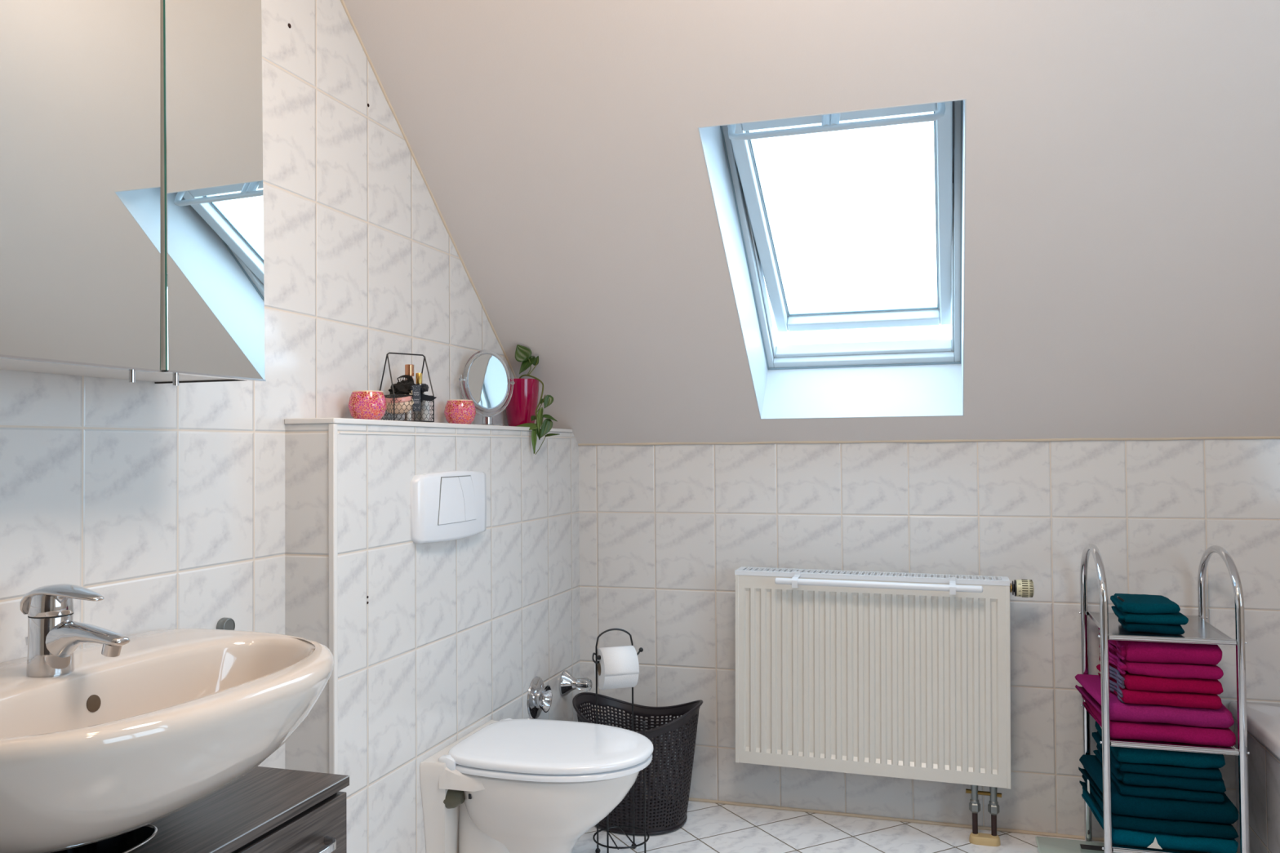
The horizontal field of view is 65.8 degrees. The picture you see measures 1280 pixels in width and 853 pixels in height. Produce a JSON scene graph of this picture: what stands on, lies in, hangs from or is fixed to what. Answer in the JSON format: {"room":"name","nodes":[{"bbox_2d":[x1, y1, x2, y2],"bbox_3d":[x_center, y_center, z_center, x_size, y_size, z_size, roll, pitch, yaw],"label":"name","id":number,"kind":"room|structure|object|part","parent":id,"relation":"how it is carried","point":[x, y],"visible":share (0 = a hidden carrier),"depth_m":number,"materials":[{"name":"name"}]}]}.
{"room":"bathroom","nodes":[
{"label":"bathroom","id":0,"kind":"room"},
{"bbox_2d":[0,0,535,768],"bbox_3d":[-0.914,-0.028,1.592,0.120,2.400,3.700,-1,-1,17],"label":"wall","id":1,"kind":"structure","parent":0,"point":[164,502],"depth_m":1.97,"materials":[{"name":"tile"}]},
{"bbox_2d":[0,0,266,386],"bbox_3d":[-0.894,-0.438,1.112,0.209,0.741,1.176,-1,-1,17],"label":"upper cabinet","id":2,"kind":"object","parent":1,"relation":"attached to","point":[131,201],"visible":1,"depth_m":1.39,"materials":[{"name":"white laminate"}]},
{"bbox_2d":[0,0,160,369],"bbox_3d":[-0.782,-0.443,1.162,0.007,0.714,0.578,-1,-1,17],"label":"mirror","id":3,"kind":"object","parent":2,"relation":"on","point":[80,80],"depth_m":1.30,"materials":[{"name":"clear glass"}]},
{"bbox_3d":[-0.713,-0.072,1.389,0.008,0.020,0.008,-1,-1,17],"label":"knob","id":4,"kind":"part","parent":2,"relation":"part of","materials":[{"name":"silver metal"}]},
{"bbox_3d":[-0.667,-0.435,1.546,0.018,0.713,0.214,-1,-1,17],"label":"door","id":5,"kind":"part","parent":2,"relation":"part of","materials":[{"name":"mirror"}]},
{"bbox_3d":[-0.688,-0.070,1.466,0.008,0.020,0.008,-1,-1,17],"label":"knob","id":6,"kind":"part","parent":2,"relation":"part of","materials":[{"name":"silver metal"}]},
{"bbox_2d":[163,0,265,379],"bbox_3d":[-0.660,-0.435,1.544,0.013,0.713,0.214,-1,-1,17],"label":"mirror","id":7,"kind":"object","parent":2,"relation":"on","point":[214,290],"depth_m":1.53,"materials":[{"name":"clear glass"}]},
{"bbox_2d":[0,628,333,852],"bbox_3d":[-0.687,0.515,1.303,0.465,0.372,0.670,-1,-1,17],"label":"washbasin","id":8,"kind":"object","parent":1,"relation":"attached to","point":[107,748],"visible":0.97,"depth_m":1.21,"materials":[{"name":"beige ceramic"}]},
{"bbox_2d":[19,583,129,677],"bbox_3d":[-0.757,0.272,1.325,0.167,0.120,0.056,-1,-1,17],"label":"faucet","id":9,"kind":"object","parent":8,"relation":"on","point":[52,640],"visible":1,"depth_m":1.31,"materials":[{"name":"silver metal"}]},
{"bbox_3d":[-0.830,0.309,1.346,0.013,0.048,0.011,-1,-1,17],"label":"drain rod","id":10,"kind":"part","parent":9,"relation":"part of","materials":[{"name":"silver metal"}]},
{"bbox_3d":[-0.770,0.232,1.329,0.114,0.040,0.056,-1,-1,17],"label":"lever","id":11,"kind":"part","parent":9,"relation":"part of","materials":[{"name":"silver metal"}]},
{"bbox_3d":[-0.744,0.291,1.320,0.140,0.064,0.045,-1,-1,17],"label":"spout","id":12,"kind":"part","parent":9,"relation":"part of","materials":[{"name":"silver metal"}]},
{"bbox_2d":[52,766,350,852],"bbox_3d":[-0.741,0.801,1.265,0.377,0.483,0.808,-1,-1,17],"label":"vanity cabinet","id":13,"kind":"object","parent":1,"relation":"attached to","point":[267,810],"visible":0.56,"depth_m":1.47,"materials":[{"name":"brown wood"}]},
{"bbox_3d":[-0.599,0.693,1.223,0.016,0.216,0.797,-1,-1,17],"label":"drawer","id":14,"kind":"part","parent":13,"relation":"part of","materials":[{"name":"brown wood"}]},
{"bbox_3d":[-0.567,0.640,1.249,0.031,0.012,0.618,-1,-1,17],"label":"handle","id":15,"kind":"part","parent":13,"relation":"part of","materials":[{"name":"silver metal"}]},
{"bbox_2d":[216,617,235,630],"bbox_3d":[-0.764,0.370,1.826,0.016,0.033,0.033,-1,-1,17],"label":"wall cap","id":16,"kind":"object","parent":1,"relation":"attached to","point":[228,624],"visible":0.67,"depth_m":1.82,"materials":[{"name":"metal"}]},
{"bbox_2d":[340,0,536,423],"bbox_3d":[-0.541,-0.586,2.630,0.008,1.250,1.485,-1,-1,17],"label":"trim","id":17,"kind":"structure","parent":1,"relation":"attached to","point":[341,1],"depth_m":2.55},
{"bbox_2d":[284,423,580,852],"bbox_3d":[-0.459,0.601,2.647,0.114,1.184,1.392,-1,-1,17],"label":"wall","id":18,"kind":"structure","parent":0,"point":[451,638],"depth_m":2.27,"materials":[{"name":"tile"}]},
{"bbox_2d":[328,423,337,774],"bbox_3d":[-0.610,0.586,1.969,0.014,1.184,0.014,-1,-1,17],"label":"trim","id":19,"kind":"structure","parent":18,"relation":"attached to","point":[332,428],"depth_m":1.97,"materials":[{"name":"white plastic"}]},
{"bbox_2d":[284,417,572,432],"bbox_3d":[-0.472,0.002,2.627,0.117,0.012,1.330,-1,-1,17],"label":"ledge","id":20,"kind":"structure","parent":18,"relation":"on","point":[303,420],"depth_m":2.23,"materials":[{"name":"white tile"}]},
{"bbox_2d":[347,390,386,419],"bbox_3d":[-0.603,-0.045,2.191,0.083,0.065,0.083,-1,-1,17],"label":"candle holder","id":21,"kind":"object","parent":20,"relation":"on","point":[362,404],"visible":0.92,"depth_m":2.16,"materials":[{"name":"pink glass"}]},
{"bbox_2d":[379,352,434,422],"bbox_3d":[-0.556,-0.092,2.354,0.108,0.164,0.075,1,-2,-43],"label":"wire basket","id":22,"kind":"object","parent":20,"relation":"on","point":[388,353],"visible":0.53,"depth_m":2.33,"materials":[{"name":"black metal"}]},
{"bbox_2d":[384,394,413,413],"bbox_3d":[-0.569,-0.055,2.336,0.069,0.052,0.072,-1,-1,17],"label":"jar","id":23,"kind":"object","parent":22,"relation":"in","point":[405,400],"visible":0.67,"depth_m":2.31,"materials":[{"name":"pink glass"}]},
{"bbox_3d":[-0.570,-0.073,2.334,0.065,0.018,0.064,-1,-1,17],"label":"lid","id":24,"kind":"part","parent":23,"relation":"part of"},
{"bbox_2d":[388,374,423,401],"bbox_3d":[-0.556,-0.089,2.361,0.090,0.069,0.056,-1,-1,17],"label":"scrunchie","id":25,"kind":"object","parent":22,"relation":"in","point":[402,387],"visible":0.62,"depth_m":2.35,"materials":[{"name":"black fabric"}]},
{"bbox_3d":[-0.556,-0.123,2.355,0.108,0.103,0.075,1,-2,-43],"label":"handle","id":26,"kind":"part","parent":22,"relation":"part of","materials":[{"name":"black metal"}]},
{"bbox_2d":[406,410,411,420],"bbox_3d":[-0.545,-0.040,2.333,0.011,0.052,0.011,-1,-1,17],"label":"perfume bottle","id":27,"kind":"object","parent":22,"relation":"in","point":[409,415],"visible":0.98,"depth_m":2.33,"materials":[{"name":"plastic"}]},
{"bbox_3d":[-0.556,-0.042,2.353,0.108,0.063,0.075,1,-2,-43],"label":"frame","id":28,"kind":"part","parent":22,"relation":"part of","materials":[{"name":"black metal"}]},
{"bbox_2d":[404,364,414,420],"bbox_3d":[-0.555,-0.081,2.382,0.023,0.136,0.023,-1,-1,17],"label":"perfume bottle","id":29,"kind":"object","parent":22,"relation":"in","point":[409,368],"visible":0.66,"depth_m":2.37,"materials":[{"name":"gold metal"}]},
{"bbox_2d":[408,385,421,411],"bbox_3d":[-0.532,-0.066,2.326,0.033,0.062,0.005,0,-1,0],"label":"tag","id":30,"kind":"object","parent":22,"relation":"hanging from","point":[415,391],"visible":1,"depth_m":2.33,"materials":[{"name":"paper"}]},
{"bbox_2d":[414,373,422,420],"bbox_3d":[-0.533,-0.071,2.389,0.023,0.116,0.023,-1,-1,17],"label":"perfume bottle","id":31,"kind":"object","parent":22,"relation":"in","point":[418,375],"visible":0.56,"depth_m":2.38,"materials":[{"name":"plastic"}]},
{"bbox_2d":[408,383,436,400],"bbox_3d":[-0.513,-0.081,2.336,0.066,0.042,0.018,-1,-1,3],"label":"satin ribbon","id":32,"kind":"object","parent":22,"relation":"attached to","point":[424,387],"visible":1,"depth_m":2.33,"materials":[{"name":"black fabric"}]},
{"bbox_2d":[421,393,429,421],"bbox_3d":[-0.513,-0.047,2.367,0.020,0.066,0.020,-1,-1,17],"label":"perfume bottle","id":33,"kind":"object","parent":22,"relation":"in","point":[426,403],"visible":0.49,"depth_m":2.36,"materials":[{"name":"plastic"}]},
{"bbox_2d":[444,399,475,424],"bbox_3d":[-0.475,-0.037,2.611,0.083,0.065,0.083,-1,-1,17],"label":"candle holder","id":34,"kind":"object","parent":20,"relation":"on","point":[459,411],"visible":0.94,"depth_m":2.58,"materials":[{"name":"pink glass"}]},
{"bbox_2d":[458,349,514,426],"bbox_3d":[-0.428,-0.108,2.774,0.094,0.214,0.198,-1,-1,17],"label":"magnifying mirror","id":35,"kind":"object","parent":20,"relation":"on","point":[486,380],"visible":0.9,"depth_m":2.77,"materials":[{"name":"silver plastic"}]},
{"bbox_2d":[468,354,507,408],"bbox_3d":[-0.428,-0.127,2.774,0.007,0.151,0.151,-2,-2,38],"label":"mirror glass","id":36,"kind":"object","parent":35,"relation":"attached to","point":[487,373],"depth_m":2.77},
{"bbox_2d":[504,378,539,426],"bbox_3d":[-0.360,-0.069,2.998,0.111,0.146,0.111,0,-1,0],"label":"pot","id":37,"kind":"object","parent":20,"relation":"on","point":[521,410],"depth_m":2.95,"materials":[{"name":"ceramic"}]},
{"bbox_2d":[504,344,559,454],"bbox_3d":[-0.336,-0.081,2.958,0.112,0.331,0.206,0,-2,-32],"label":"pothos","id":38,"kind":"object","parent":20,"relation":"on","point":[521,411],"visible":0.98,"depth_m":2.95,"materials":[{"name":"plant"}]},
{"bbox_2d":[410,471,486,543],"bbox_3d":[-0.456,0.193,2.429,0.032,0.168,0.360,-1,-1,17],"label":"flush plate","id":39,"kind":"object","parent":18,"relation":"attached to","point":[446,505],"visible":1,"depth_m":2.36,"materials":[{"name":"white plastic"}]},
{"bbox_2d":[339,431,576,439],"bbox_3d":[-0.410,0.026,2.639,0.002,0.003,1.342,-1,-1,17],"label":"trim","id":40,"kind":"structure","parent":18,"relation":"attached to","point":[340,432],"depth_m":2.39,"materials":[{"name":"white tile"}]},
{"bbox_2d":[419,718,653,852],"bbox_3d":[-0.212,0.952,2.388,0.499,0.384,0.384,-1,-1,17],"label":"toilet","id":41,"kind":"object","parent":18,"relation":"attached to","point":[507,785],"visible":1,"depth_m":2.28,"materials":[{"name":"white ceramic"}]},
{"bbox_3d":[-0.200,0.770,2.388,0.470,0.020,0.376,-1,-1,17],"label":"lid","id":42,"kind":"part","parent":41,"relation":"part of","materials":[{"name":"white plastic"}]},
{"bbox_3d":[-0.200,0.790,2.387,0.466,0.015,0.372,-1,-1,17],"label":"seat","id":43,"kind":"part","parent":41,"relation":"part of","materials":[{"name":"white plastic"}]},
{"bbox_2d":[527,676,551,719],"bbox_3d":[-0.292,0.803,2.924,0.036,0.124,0.124,-1,-1,17],"label":"rosette","id":44,"kind":"object","parent":18,"relation":"attached to","point":[540,696],"visible":0.99,"depth_m":2.91,"materials":[{"name":"silver metal"}]},
{"bbox_2d":[534,684,551,712],"bbox_3d":[-0.288,0.803,2.923,0.028,0.080,0.080,-1,-1,17],"label":"valve","id":45,"kind":"object","parent":44,"relation":"on","point":[543,695],"depth_m":2.92,"materials":[{"name":"silver metal"}]},
{"bbox_2d":[559,670,592,696],"bbox_3d":[-0.198,0.816,3.134,0.092,0.081,0.081,-1,-1,17],"label":"valve","id":46,"kind":"object","parent":18,"relation":"attached to","point":[568,683],"visible":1,"depth_m":3.12,"materials":[{"name":"silver metal"}]},
{"bbox_3d":[-0.178,0.816,3.128,0.050,0.044,0.044,-1,-1,17],"label":"knob","id":47,"kind":"part","parent":46,"relation":"part of","materials":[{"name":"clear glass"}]},
{"bbox_2d":[343,0,1279,445],"bbox_3d":[0.844,-0.696,2.271,3.104,1.457,1.677,-1,-1,17],"label":"ceiling","id":48,"kind":"structure","parent":0,"point":[1122,217],"depth_m":2.34,"materials":[{"name":"paint"}]},
{"bbox_2d":[697,98,966,419],"bbox_3d":[0.560,-0.464,2.668,0.594,0.863,0.956,-1,-1,17],"label":"window reveal","id":49,"kind":"structure","parent":48,"relation":"attached to","point":[915,390],"depth_m":2.96,"materials":[{"name":"white paint"}]},
{"bbox_2d":[720,100,962,369],"bbox_3d":[0.581,-0.551,2.742,0.654,0.748,0.873,-1,-1,17],"label":"window","id":50,"kind":"structure","parent":48,"relation":"attached to","point":[760,251],"depth_m":2.84,"materials":[{"name":"white paint"}]},
{"bbox_2d":[572,795,1192,852],"bbox_3d":[0.523,1.199,1.127,3.104,0.100,3.940,-1,-1,17],"label":"floor","id":51,"kind":"structure","parent":0,"point":[708,828],"depth_m":2.87,"materials":[{"name":"tile"}]},
{"bbox_2d":[591,628,648,852],"bbox_3d":[-0.054,0.880,2.735,0.156,0.623,0.156,-1,-1,4],"label":"stand","id":52,"kind":"object","parent":51,"relation":"on","point":[633,846],"visible":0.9,"depth_m":2.76,"materials":[{"name":"black metal"}]},
{"bbox_3d":[-0.088,0.995,2.668,0.011,0.378,0.011,-1,-1,17],"label":"post","id":53,"kind":"part","parent":52,"relation":"part of","materials":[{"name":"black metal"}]},
{"bbox_2d":[594,645,639,689],"bbox_3d":[-0.067,0.675,2.773,0.099,0.115,0.115,0,-1,-18],"label":"toilet roll","id":54,"kind":"object","parent":52,"relation":"hanging from","point":[618,667],"visible":0.96,"depth_m":2.73,"materials":[{"name":"paper"}]},
{"bbox_3d":[0.013,0.994,2.700,0.011,0.378,0.011,-1,-1,17],"label":"post","id":55,"kind":"part","parent":52,"relation":"part of","materials":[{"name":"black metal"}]},
{"bbox_2d":[572,692,702,835],"bbox_3d":[-0.006,1.012,3.016,0.404,0.362,0.314,-1,-1,17],"label":"laundry basket","id":56,"kind":"object","parent":51,"relation":"on","point":[663,815],"visible":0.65,"depth_m":2.91,"materials":[{"name":"black plastic"}]},
{"bbox_2d":[965,785,1001,846],"bbox_3d":[0.979,1.095,2.815,0.097,0.178,0.041,-1,-1,17],"label":"pipes","id":57,"kind":"object","parent":51,"relation":"on","point":[975,837],"visible":0.92,"depth_m":2.81,"materials":[{"name":"metal"}]},
{"bbox_2d":[1035,836,1142,852],"bbox_3d":[1.220,1.167,2.624,0.296,0.021,0.296,-1,-1,17],"label":"bathroom scale","id":58,"kind":"object","parent":51,"relation":"on","point":[1045,845],"visible":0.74,"depth_m":2.73,"materials":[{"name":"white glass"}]},
{"bbox_2d":[1078,542,1249,852],"bbox_3d":[1.349,0.742,2.578,0.327,0.867,0.385,-1,-1,17],"label":"shelf rack","id":59,"kind":"object","parent":51,"relation":"on","point":[1101,620],"visible":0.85,"depth_m":2.44,"materials":[{"name":"silver metal"}]},
{"bbox_3d":[1.350,1.044,2.569,0.278,0.013,0.374,-1,-1,17],"label":"shelf","id":60,"kind":"part","parent":59,"relation":"part of","materials":[{"name":"silver metal"}]},
{"bbox_2d":[1117,619,1183,635],"bbox_3d":[1.302,0.506,2.534,0.141,0.023,0.166,-1,-1,17],"label":"washcloth","id":61,"kind":"object","parent":59,"relation":"on","point":[1153,628],"visible":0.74,"depth_m":2.46,"materials":[{"name":"teal fabric"}]},
{"bbox_2d":[1110,605,1187,625],"bbox_3d":[1.301,0.482,2.538,0.159,0.025,0.175,-1,-1,17],"label":"washcloth","id":62,"kind":"object","parent":61,"relation":"on","point":[1179,618],"visible":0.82,"depth_m":2.47,"materials":[{"name":"teal fabric"}]},
{"bbox_2d":[1111,593,1178,613],"bbox_3d":[1.290,0.450,2.546,0.141,0.039,0.180,-1,-1,17],"label":"washcloth","id":63,"kind":"object","parent":62,"relation":"on","point":[1124,602],"visible":1,"depth_m":2.48,"materials":[{"name":"teal fabric"}]},
{"bbox_2d":[1080,694,1236,746],"bbox_3d":[1.335,0.760,2.578,0.306,0.039,0.346,-1,-1,17],"label":"bath towel","id":64,"kind":"object","parent":59,"relation":"on","point":[1173,734],"visible":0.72,"depth_m":2.42,"materials":[{"name":"fabric"}]},
{"bbox_2d":[1074,674,1235,728],"bbox_3d":[1.330,0.716,2.586,0.321,0.046,0.340,-1,-1,17],"label":"bath towel","id":65,"kind":"object","parent":64,"relation":"on","point":[1221,717],"visible":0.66,"depth_m":2.44,"materials":[{"name":"pink fabric"}]},
{"bbox_2d":[1095,664,1221,709],"bbox_3d":[1.337,0.674,2.567,0.241,0.034,0.318,-1,-1,17],"label":"hand towel","id":66,"kind":"object","parent":65,"relation":"on","point":[1142,697],"visible":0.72,"depth_m":2.43,"materials":[{"name":"pink fabric"}]},
{"bbox_2d":[1098,653,1225,693],"bbox_3d":[1.340,0.638,2.567,0.241,0.036,0.316,-1,-1,17],"label":"hand towel","id":67,"kind":"object","parent":66,"relation":"on","point":[1169,684],"visible":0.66,"depth_m":2.42,"materials":[{"name":"pink fabric"}]},
{"bbox_2d":[1097,644,1222,679],"bbox_3d":[1.340,0.603,2.562,0.240,0.032,0.308,-1,-1,17],"label":"hand towel","id":68,"kind":"object","parent":67,"relation":"on","point":[1135,668],"visible":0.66,"depth_m":2.42,"materials":[{"name":"fabric"}]},
{"bbox_2d":[1098,622,1222,665],"bbox_3d":[1.340,0.561,2.565,0.237,0.050,0.308,-1,-1,17],"label":"hand towel","id":69,"kind":"object","parent":68,"relation":"on","point":[1131,651],"visible":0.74,"depth_m":2.43,"materials":[{"name":"pink fabric"}]},
{"bbox_2d":[1082,789,1239,852],"bbox_3d":[1.339,1.021,2.574,0.305,0.037,0.349,-1,-1,17],"label":"bath towel","id":70,"kind":"object","parent":59,"relation":"on","point":[1148,839],"visible":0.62,"depth_m":2.42,"materials":[{"name":"teal fabric"}]},
{"bbox_2d":[1078,774,1237,839],"bbox_3d":[1.335,0.986,2.578,0.314,0.031,0.344,-1,-1,17],"label":"bath towel","id":71,"kind":"object","parent":70,"relation":"on","point":[1228,832],"visible":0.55,"depth_m":2.42,"materials":[{"name":"teal fabric"}]},
{"bbox_2d":[1080,754,1237,824],"bbox_3d":[1.338,0.943,2.577,0.312,0.053,0.344,-1,-1,17],"label":"bath towel","id":72,"kind":"object","parent":71,"relation":"on","point":[1224,812],"visible":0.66,"depth_m":2.43,"materials":[{"name":"teal fabric"}]},
{"bbox_2d":[1095,751,1222,803],"bbox_3d":[1.335,0.903,2.558,0.249,0.023,0.306,-1,-1,17],"label":"hand towel","id":73,"kind":"object","parent":72,"relation":"on","point":[1201,796],"visible":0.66,"depth_m":2.42,"materials":[{"name":"teal fabric"}]},
{"bbox_2d":[1095,742,1227,793],"bbox_3d":[1.337,0.875,2.558,0.254,0.032,0.311,-1,-1,17],"label":"hand towel","id":74,"kind":"object","parent":73,"relation":"on","point":[1162,781],"visible":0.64,"depth_m":2.42,"materials":[{"name":"teal fabric"}]},
{"bbox_2d":[1091,731,1224,778],"bbox_3d":[1.331,0.848,2.562,0.257,0.021,0.304,-1,-1,17],"label":"hand towel","id":75,"kind":"object","parent":74,"relation":"on","point":[1124,766],"visible":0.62,"depth_m":2.42,"materials":[{"name":"teal fabric"}]},
{"bbox_2d":[1093,720,1223,768],"bbox_3d":[1.332,0.815,2.556,0.254,0.042,0.297,-1,-1,17],"label":"hand towel","id":76,"kind":"object","parent":75,"relation":"on","point":[1132,755],"visible":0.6,"depth_m":2.42,"materials":[{"name":"teal fabric"}]},
{"bbox_3d":[1.346,0.523,2.581,0.278,0.013,0.374,-1,-1,17],"label":"shelf","id":77,"kind":"part","parent":59,"relation":"part of","materials":[{"name":"silver metal"}]},
{"bbox_3d":[1.348,0.784,2.575,0.278,0.013,0.374,-1,-1,17],"label":"shelf","id":78,"kind":"part","parent":59,"relation":"part of","materials":[{"name":"silver metal"}]},
{"bbox_2d":[1229,701,1279,852],"bbox_3d":[1.772,0.944,1.767,0.841,0.421,1.753,-1,-1,17],"label":"bathtub","id":79,"kind":"object","parent":51,"relation":"on","point":[1263,719],"visible":0.82,"depth_m":2.51,"materials":[{"name":"white ceramic"}]},
{"bbox_2d":[1229,701,1279,759],"bbox_3d":[1.772,0.906,1.768,0.841,0.345,1.753,-1,-1,17],"label":"tub","id":80,"kind":"object","parent":79,"relation":"in","point":[1263,719],"depth_m":2.54,"materials":[{"name":"white ceramic"}]},
{"bbox_2d":[578,439,1279,842],"bbox_3d":[1.077,0.612,2.967,3.104,1.150,0.120,-1,-1,17],"label":"wall","id":81,"kind":"structure","parent":0,"point":[665,531],"depth_m":2.96,"materials":[{"name":"tile"}]},
{"bbox_2d":[734,566,1011,789],"bbox_3d":[0.679,0.727,2.950,0.792,0.580,0.141,0,-1,17],"label":"radiator","id":82,"kind":"object","parent":81,"relation":"attached to","point":[886,682],"visible":0.96,"depth_m":2.88,"materials":[{"name":"white metal"}]},
{"bbox_2d":[734,566,1009,586],"bbox_3d":[0.677,0.443,2.936,0.784,0.013,0.102,0,-1,17],"label":"grille","id":83,"kind":"object","parent":82,"relation":"attached to","point":[743,573],"depth_m":2.92,"materials":[{"name":"white metal"}]},
{"bbox_2d":[774,571,982,595],"bbox_3d":[0.682,0.451,2.855,0.579,0.040,0.077,0,-1,17],"label":"towel rail","id":84,"kind":"object","parent":82,"relation":"attached to","point":[952,588],"visible":1,"depth_m":2.82,"materials":[{"name":"white metal"}]},
{"bbox_3d":[0.675,0.454,2.830,0.579,0.019,0.019,0,-1,17],"label":"rail","id":85,"kind":"part","parent":84,"relation":"part of","materials":[{"name":"white metal"}]},
{"bbox_2d":[1009,579,1034,597],"bbox_3d":[1.072,0.456,2.789,0.071,0.050,0.050,-1,-1,17],"label":"valve","id":86,"kind":"object","parent":82,"relation":"attached to","point":[1021,588],"visible":0.99,"depth_m":2.77,"materials":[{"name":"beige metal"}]},
{"bbox_2d":[627,792,1200,851],"bbox_3d":[0.706,1.187,3.005,1.914,0.010,0.010,-1,-1,17],"label":"baseboard","id":87,"kind":"structure","parent":81,"relation":"attached to","point":[1057,835],"depth_m":2.98,"materials":[{"name":"white tile"}]},
{"bbox_2d":[577,436,1279,445],"bbox_3d":[1.110,0.038,2.902,2.750,0.013,0.013,-1,-1,17],"label":"trim","id":88,"kind":"structure","parent":81,"relation":"attached to","point":[1200,437],"depth_m":2.96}
]}

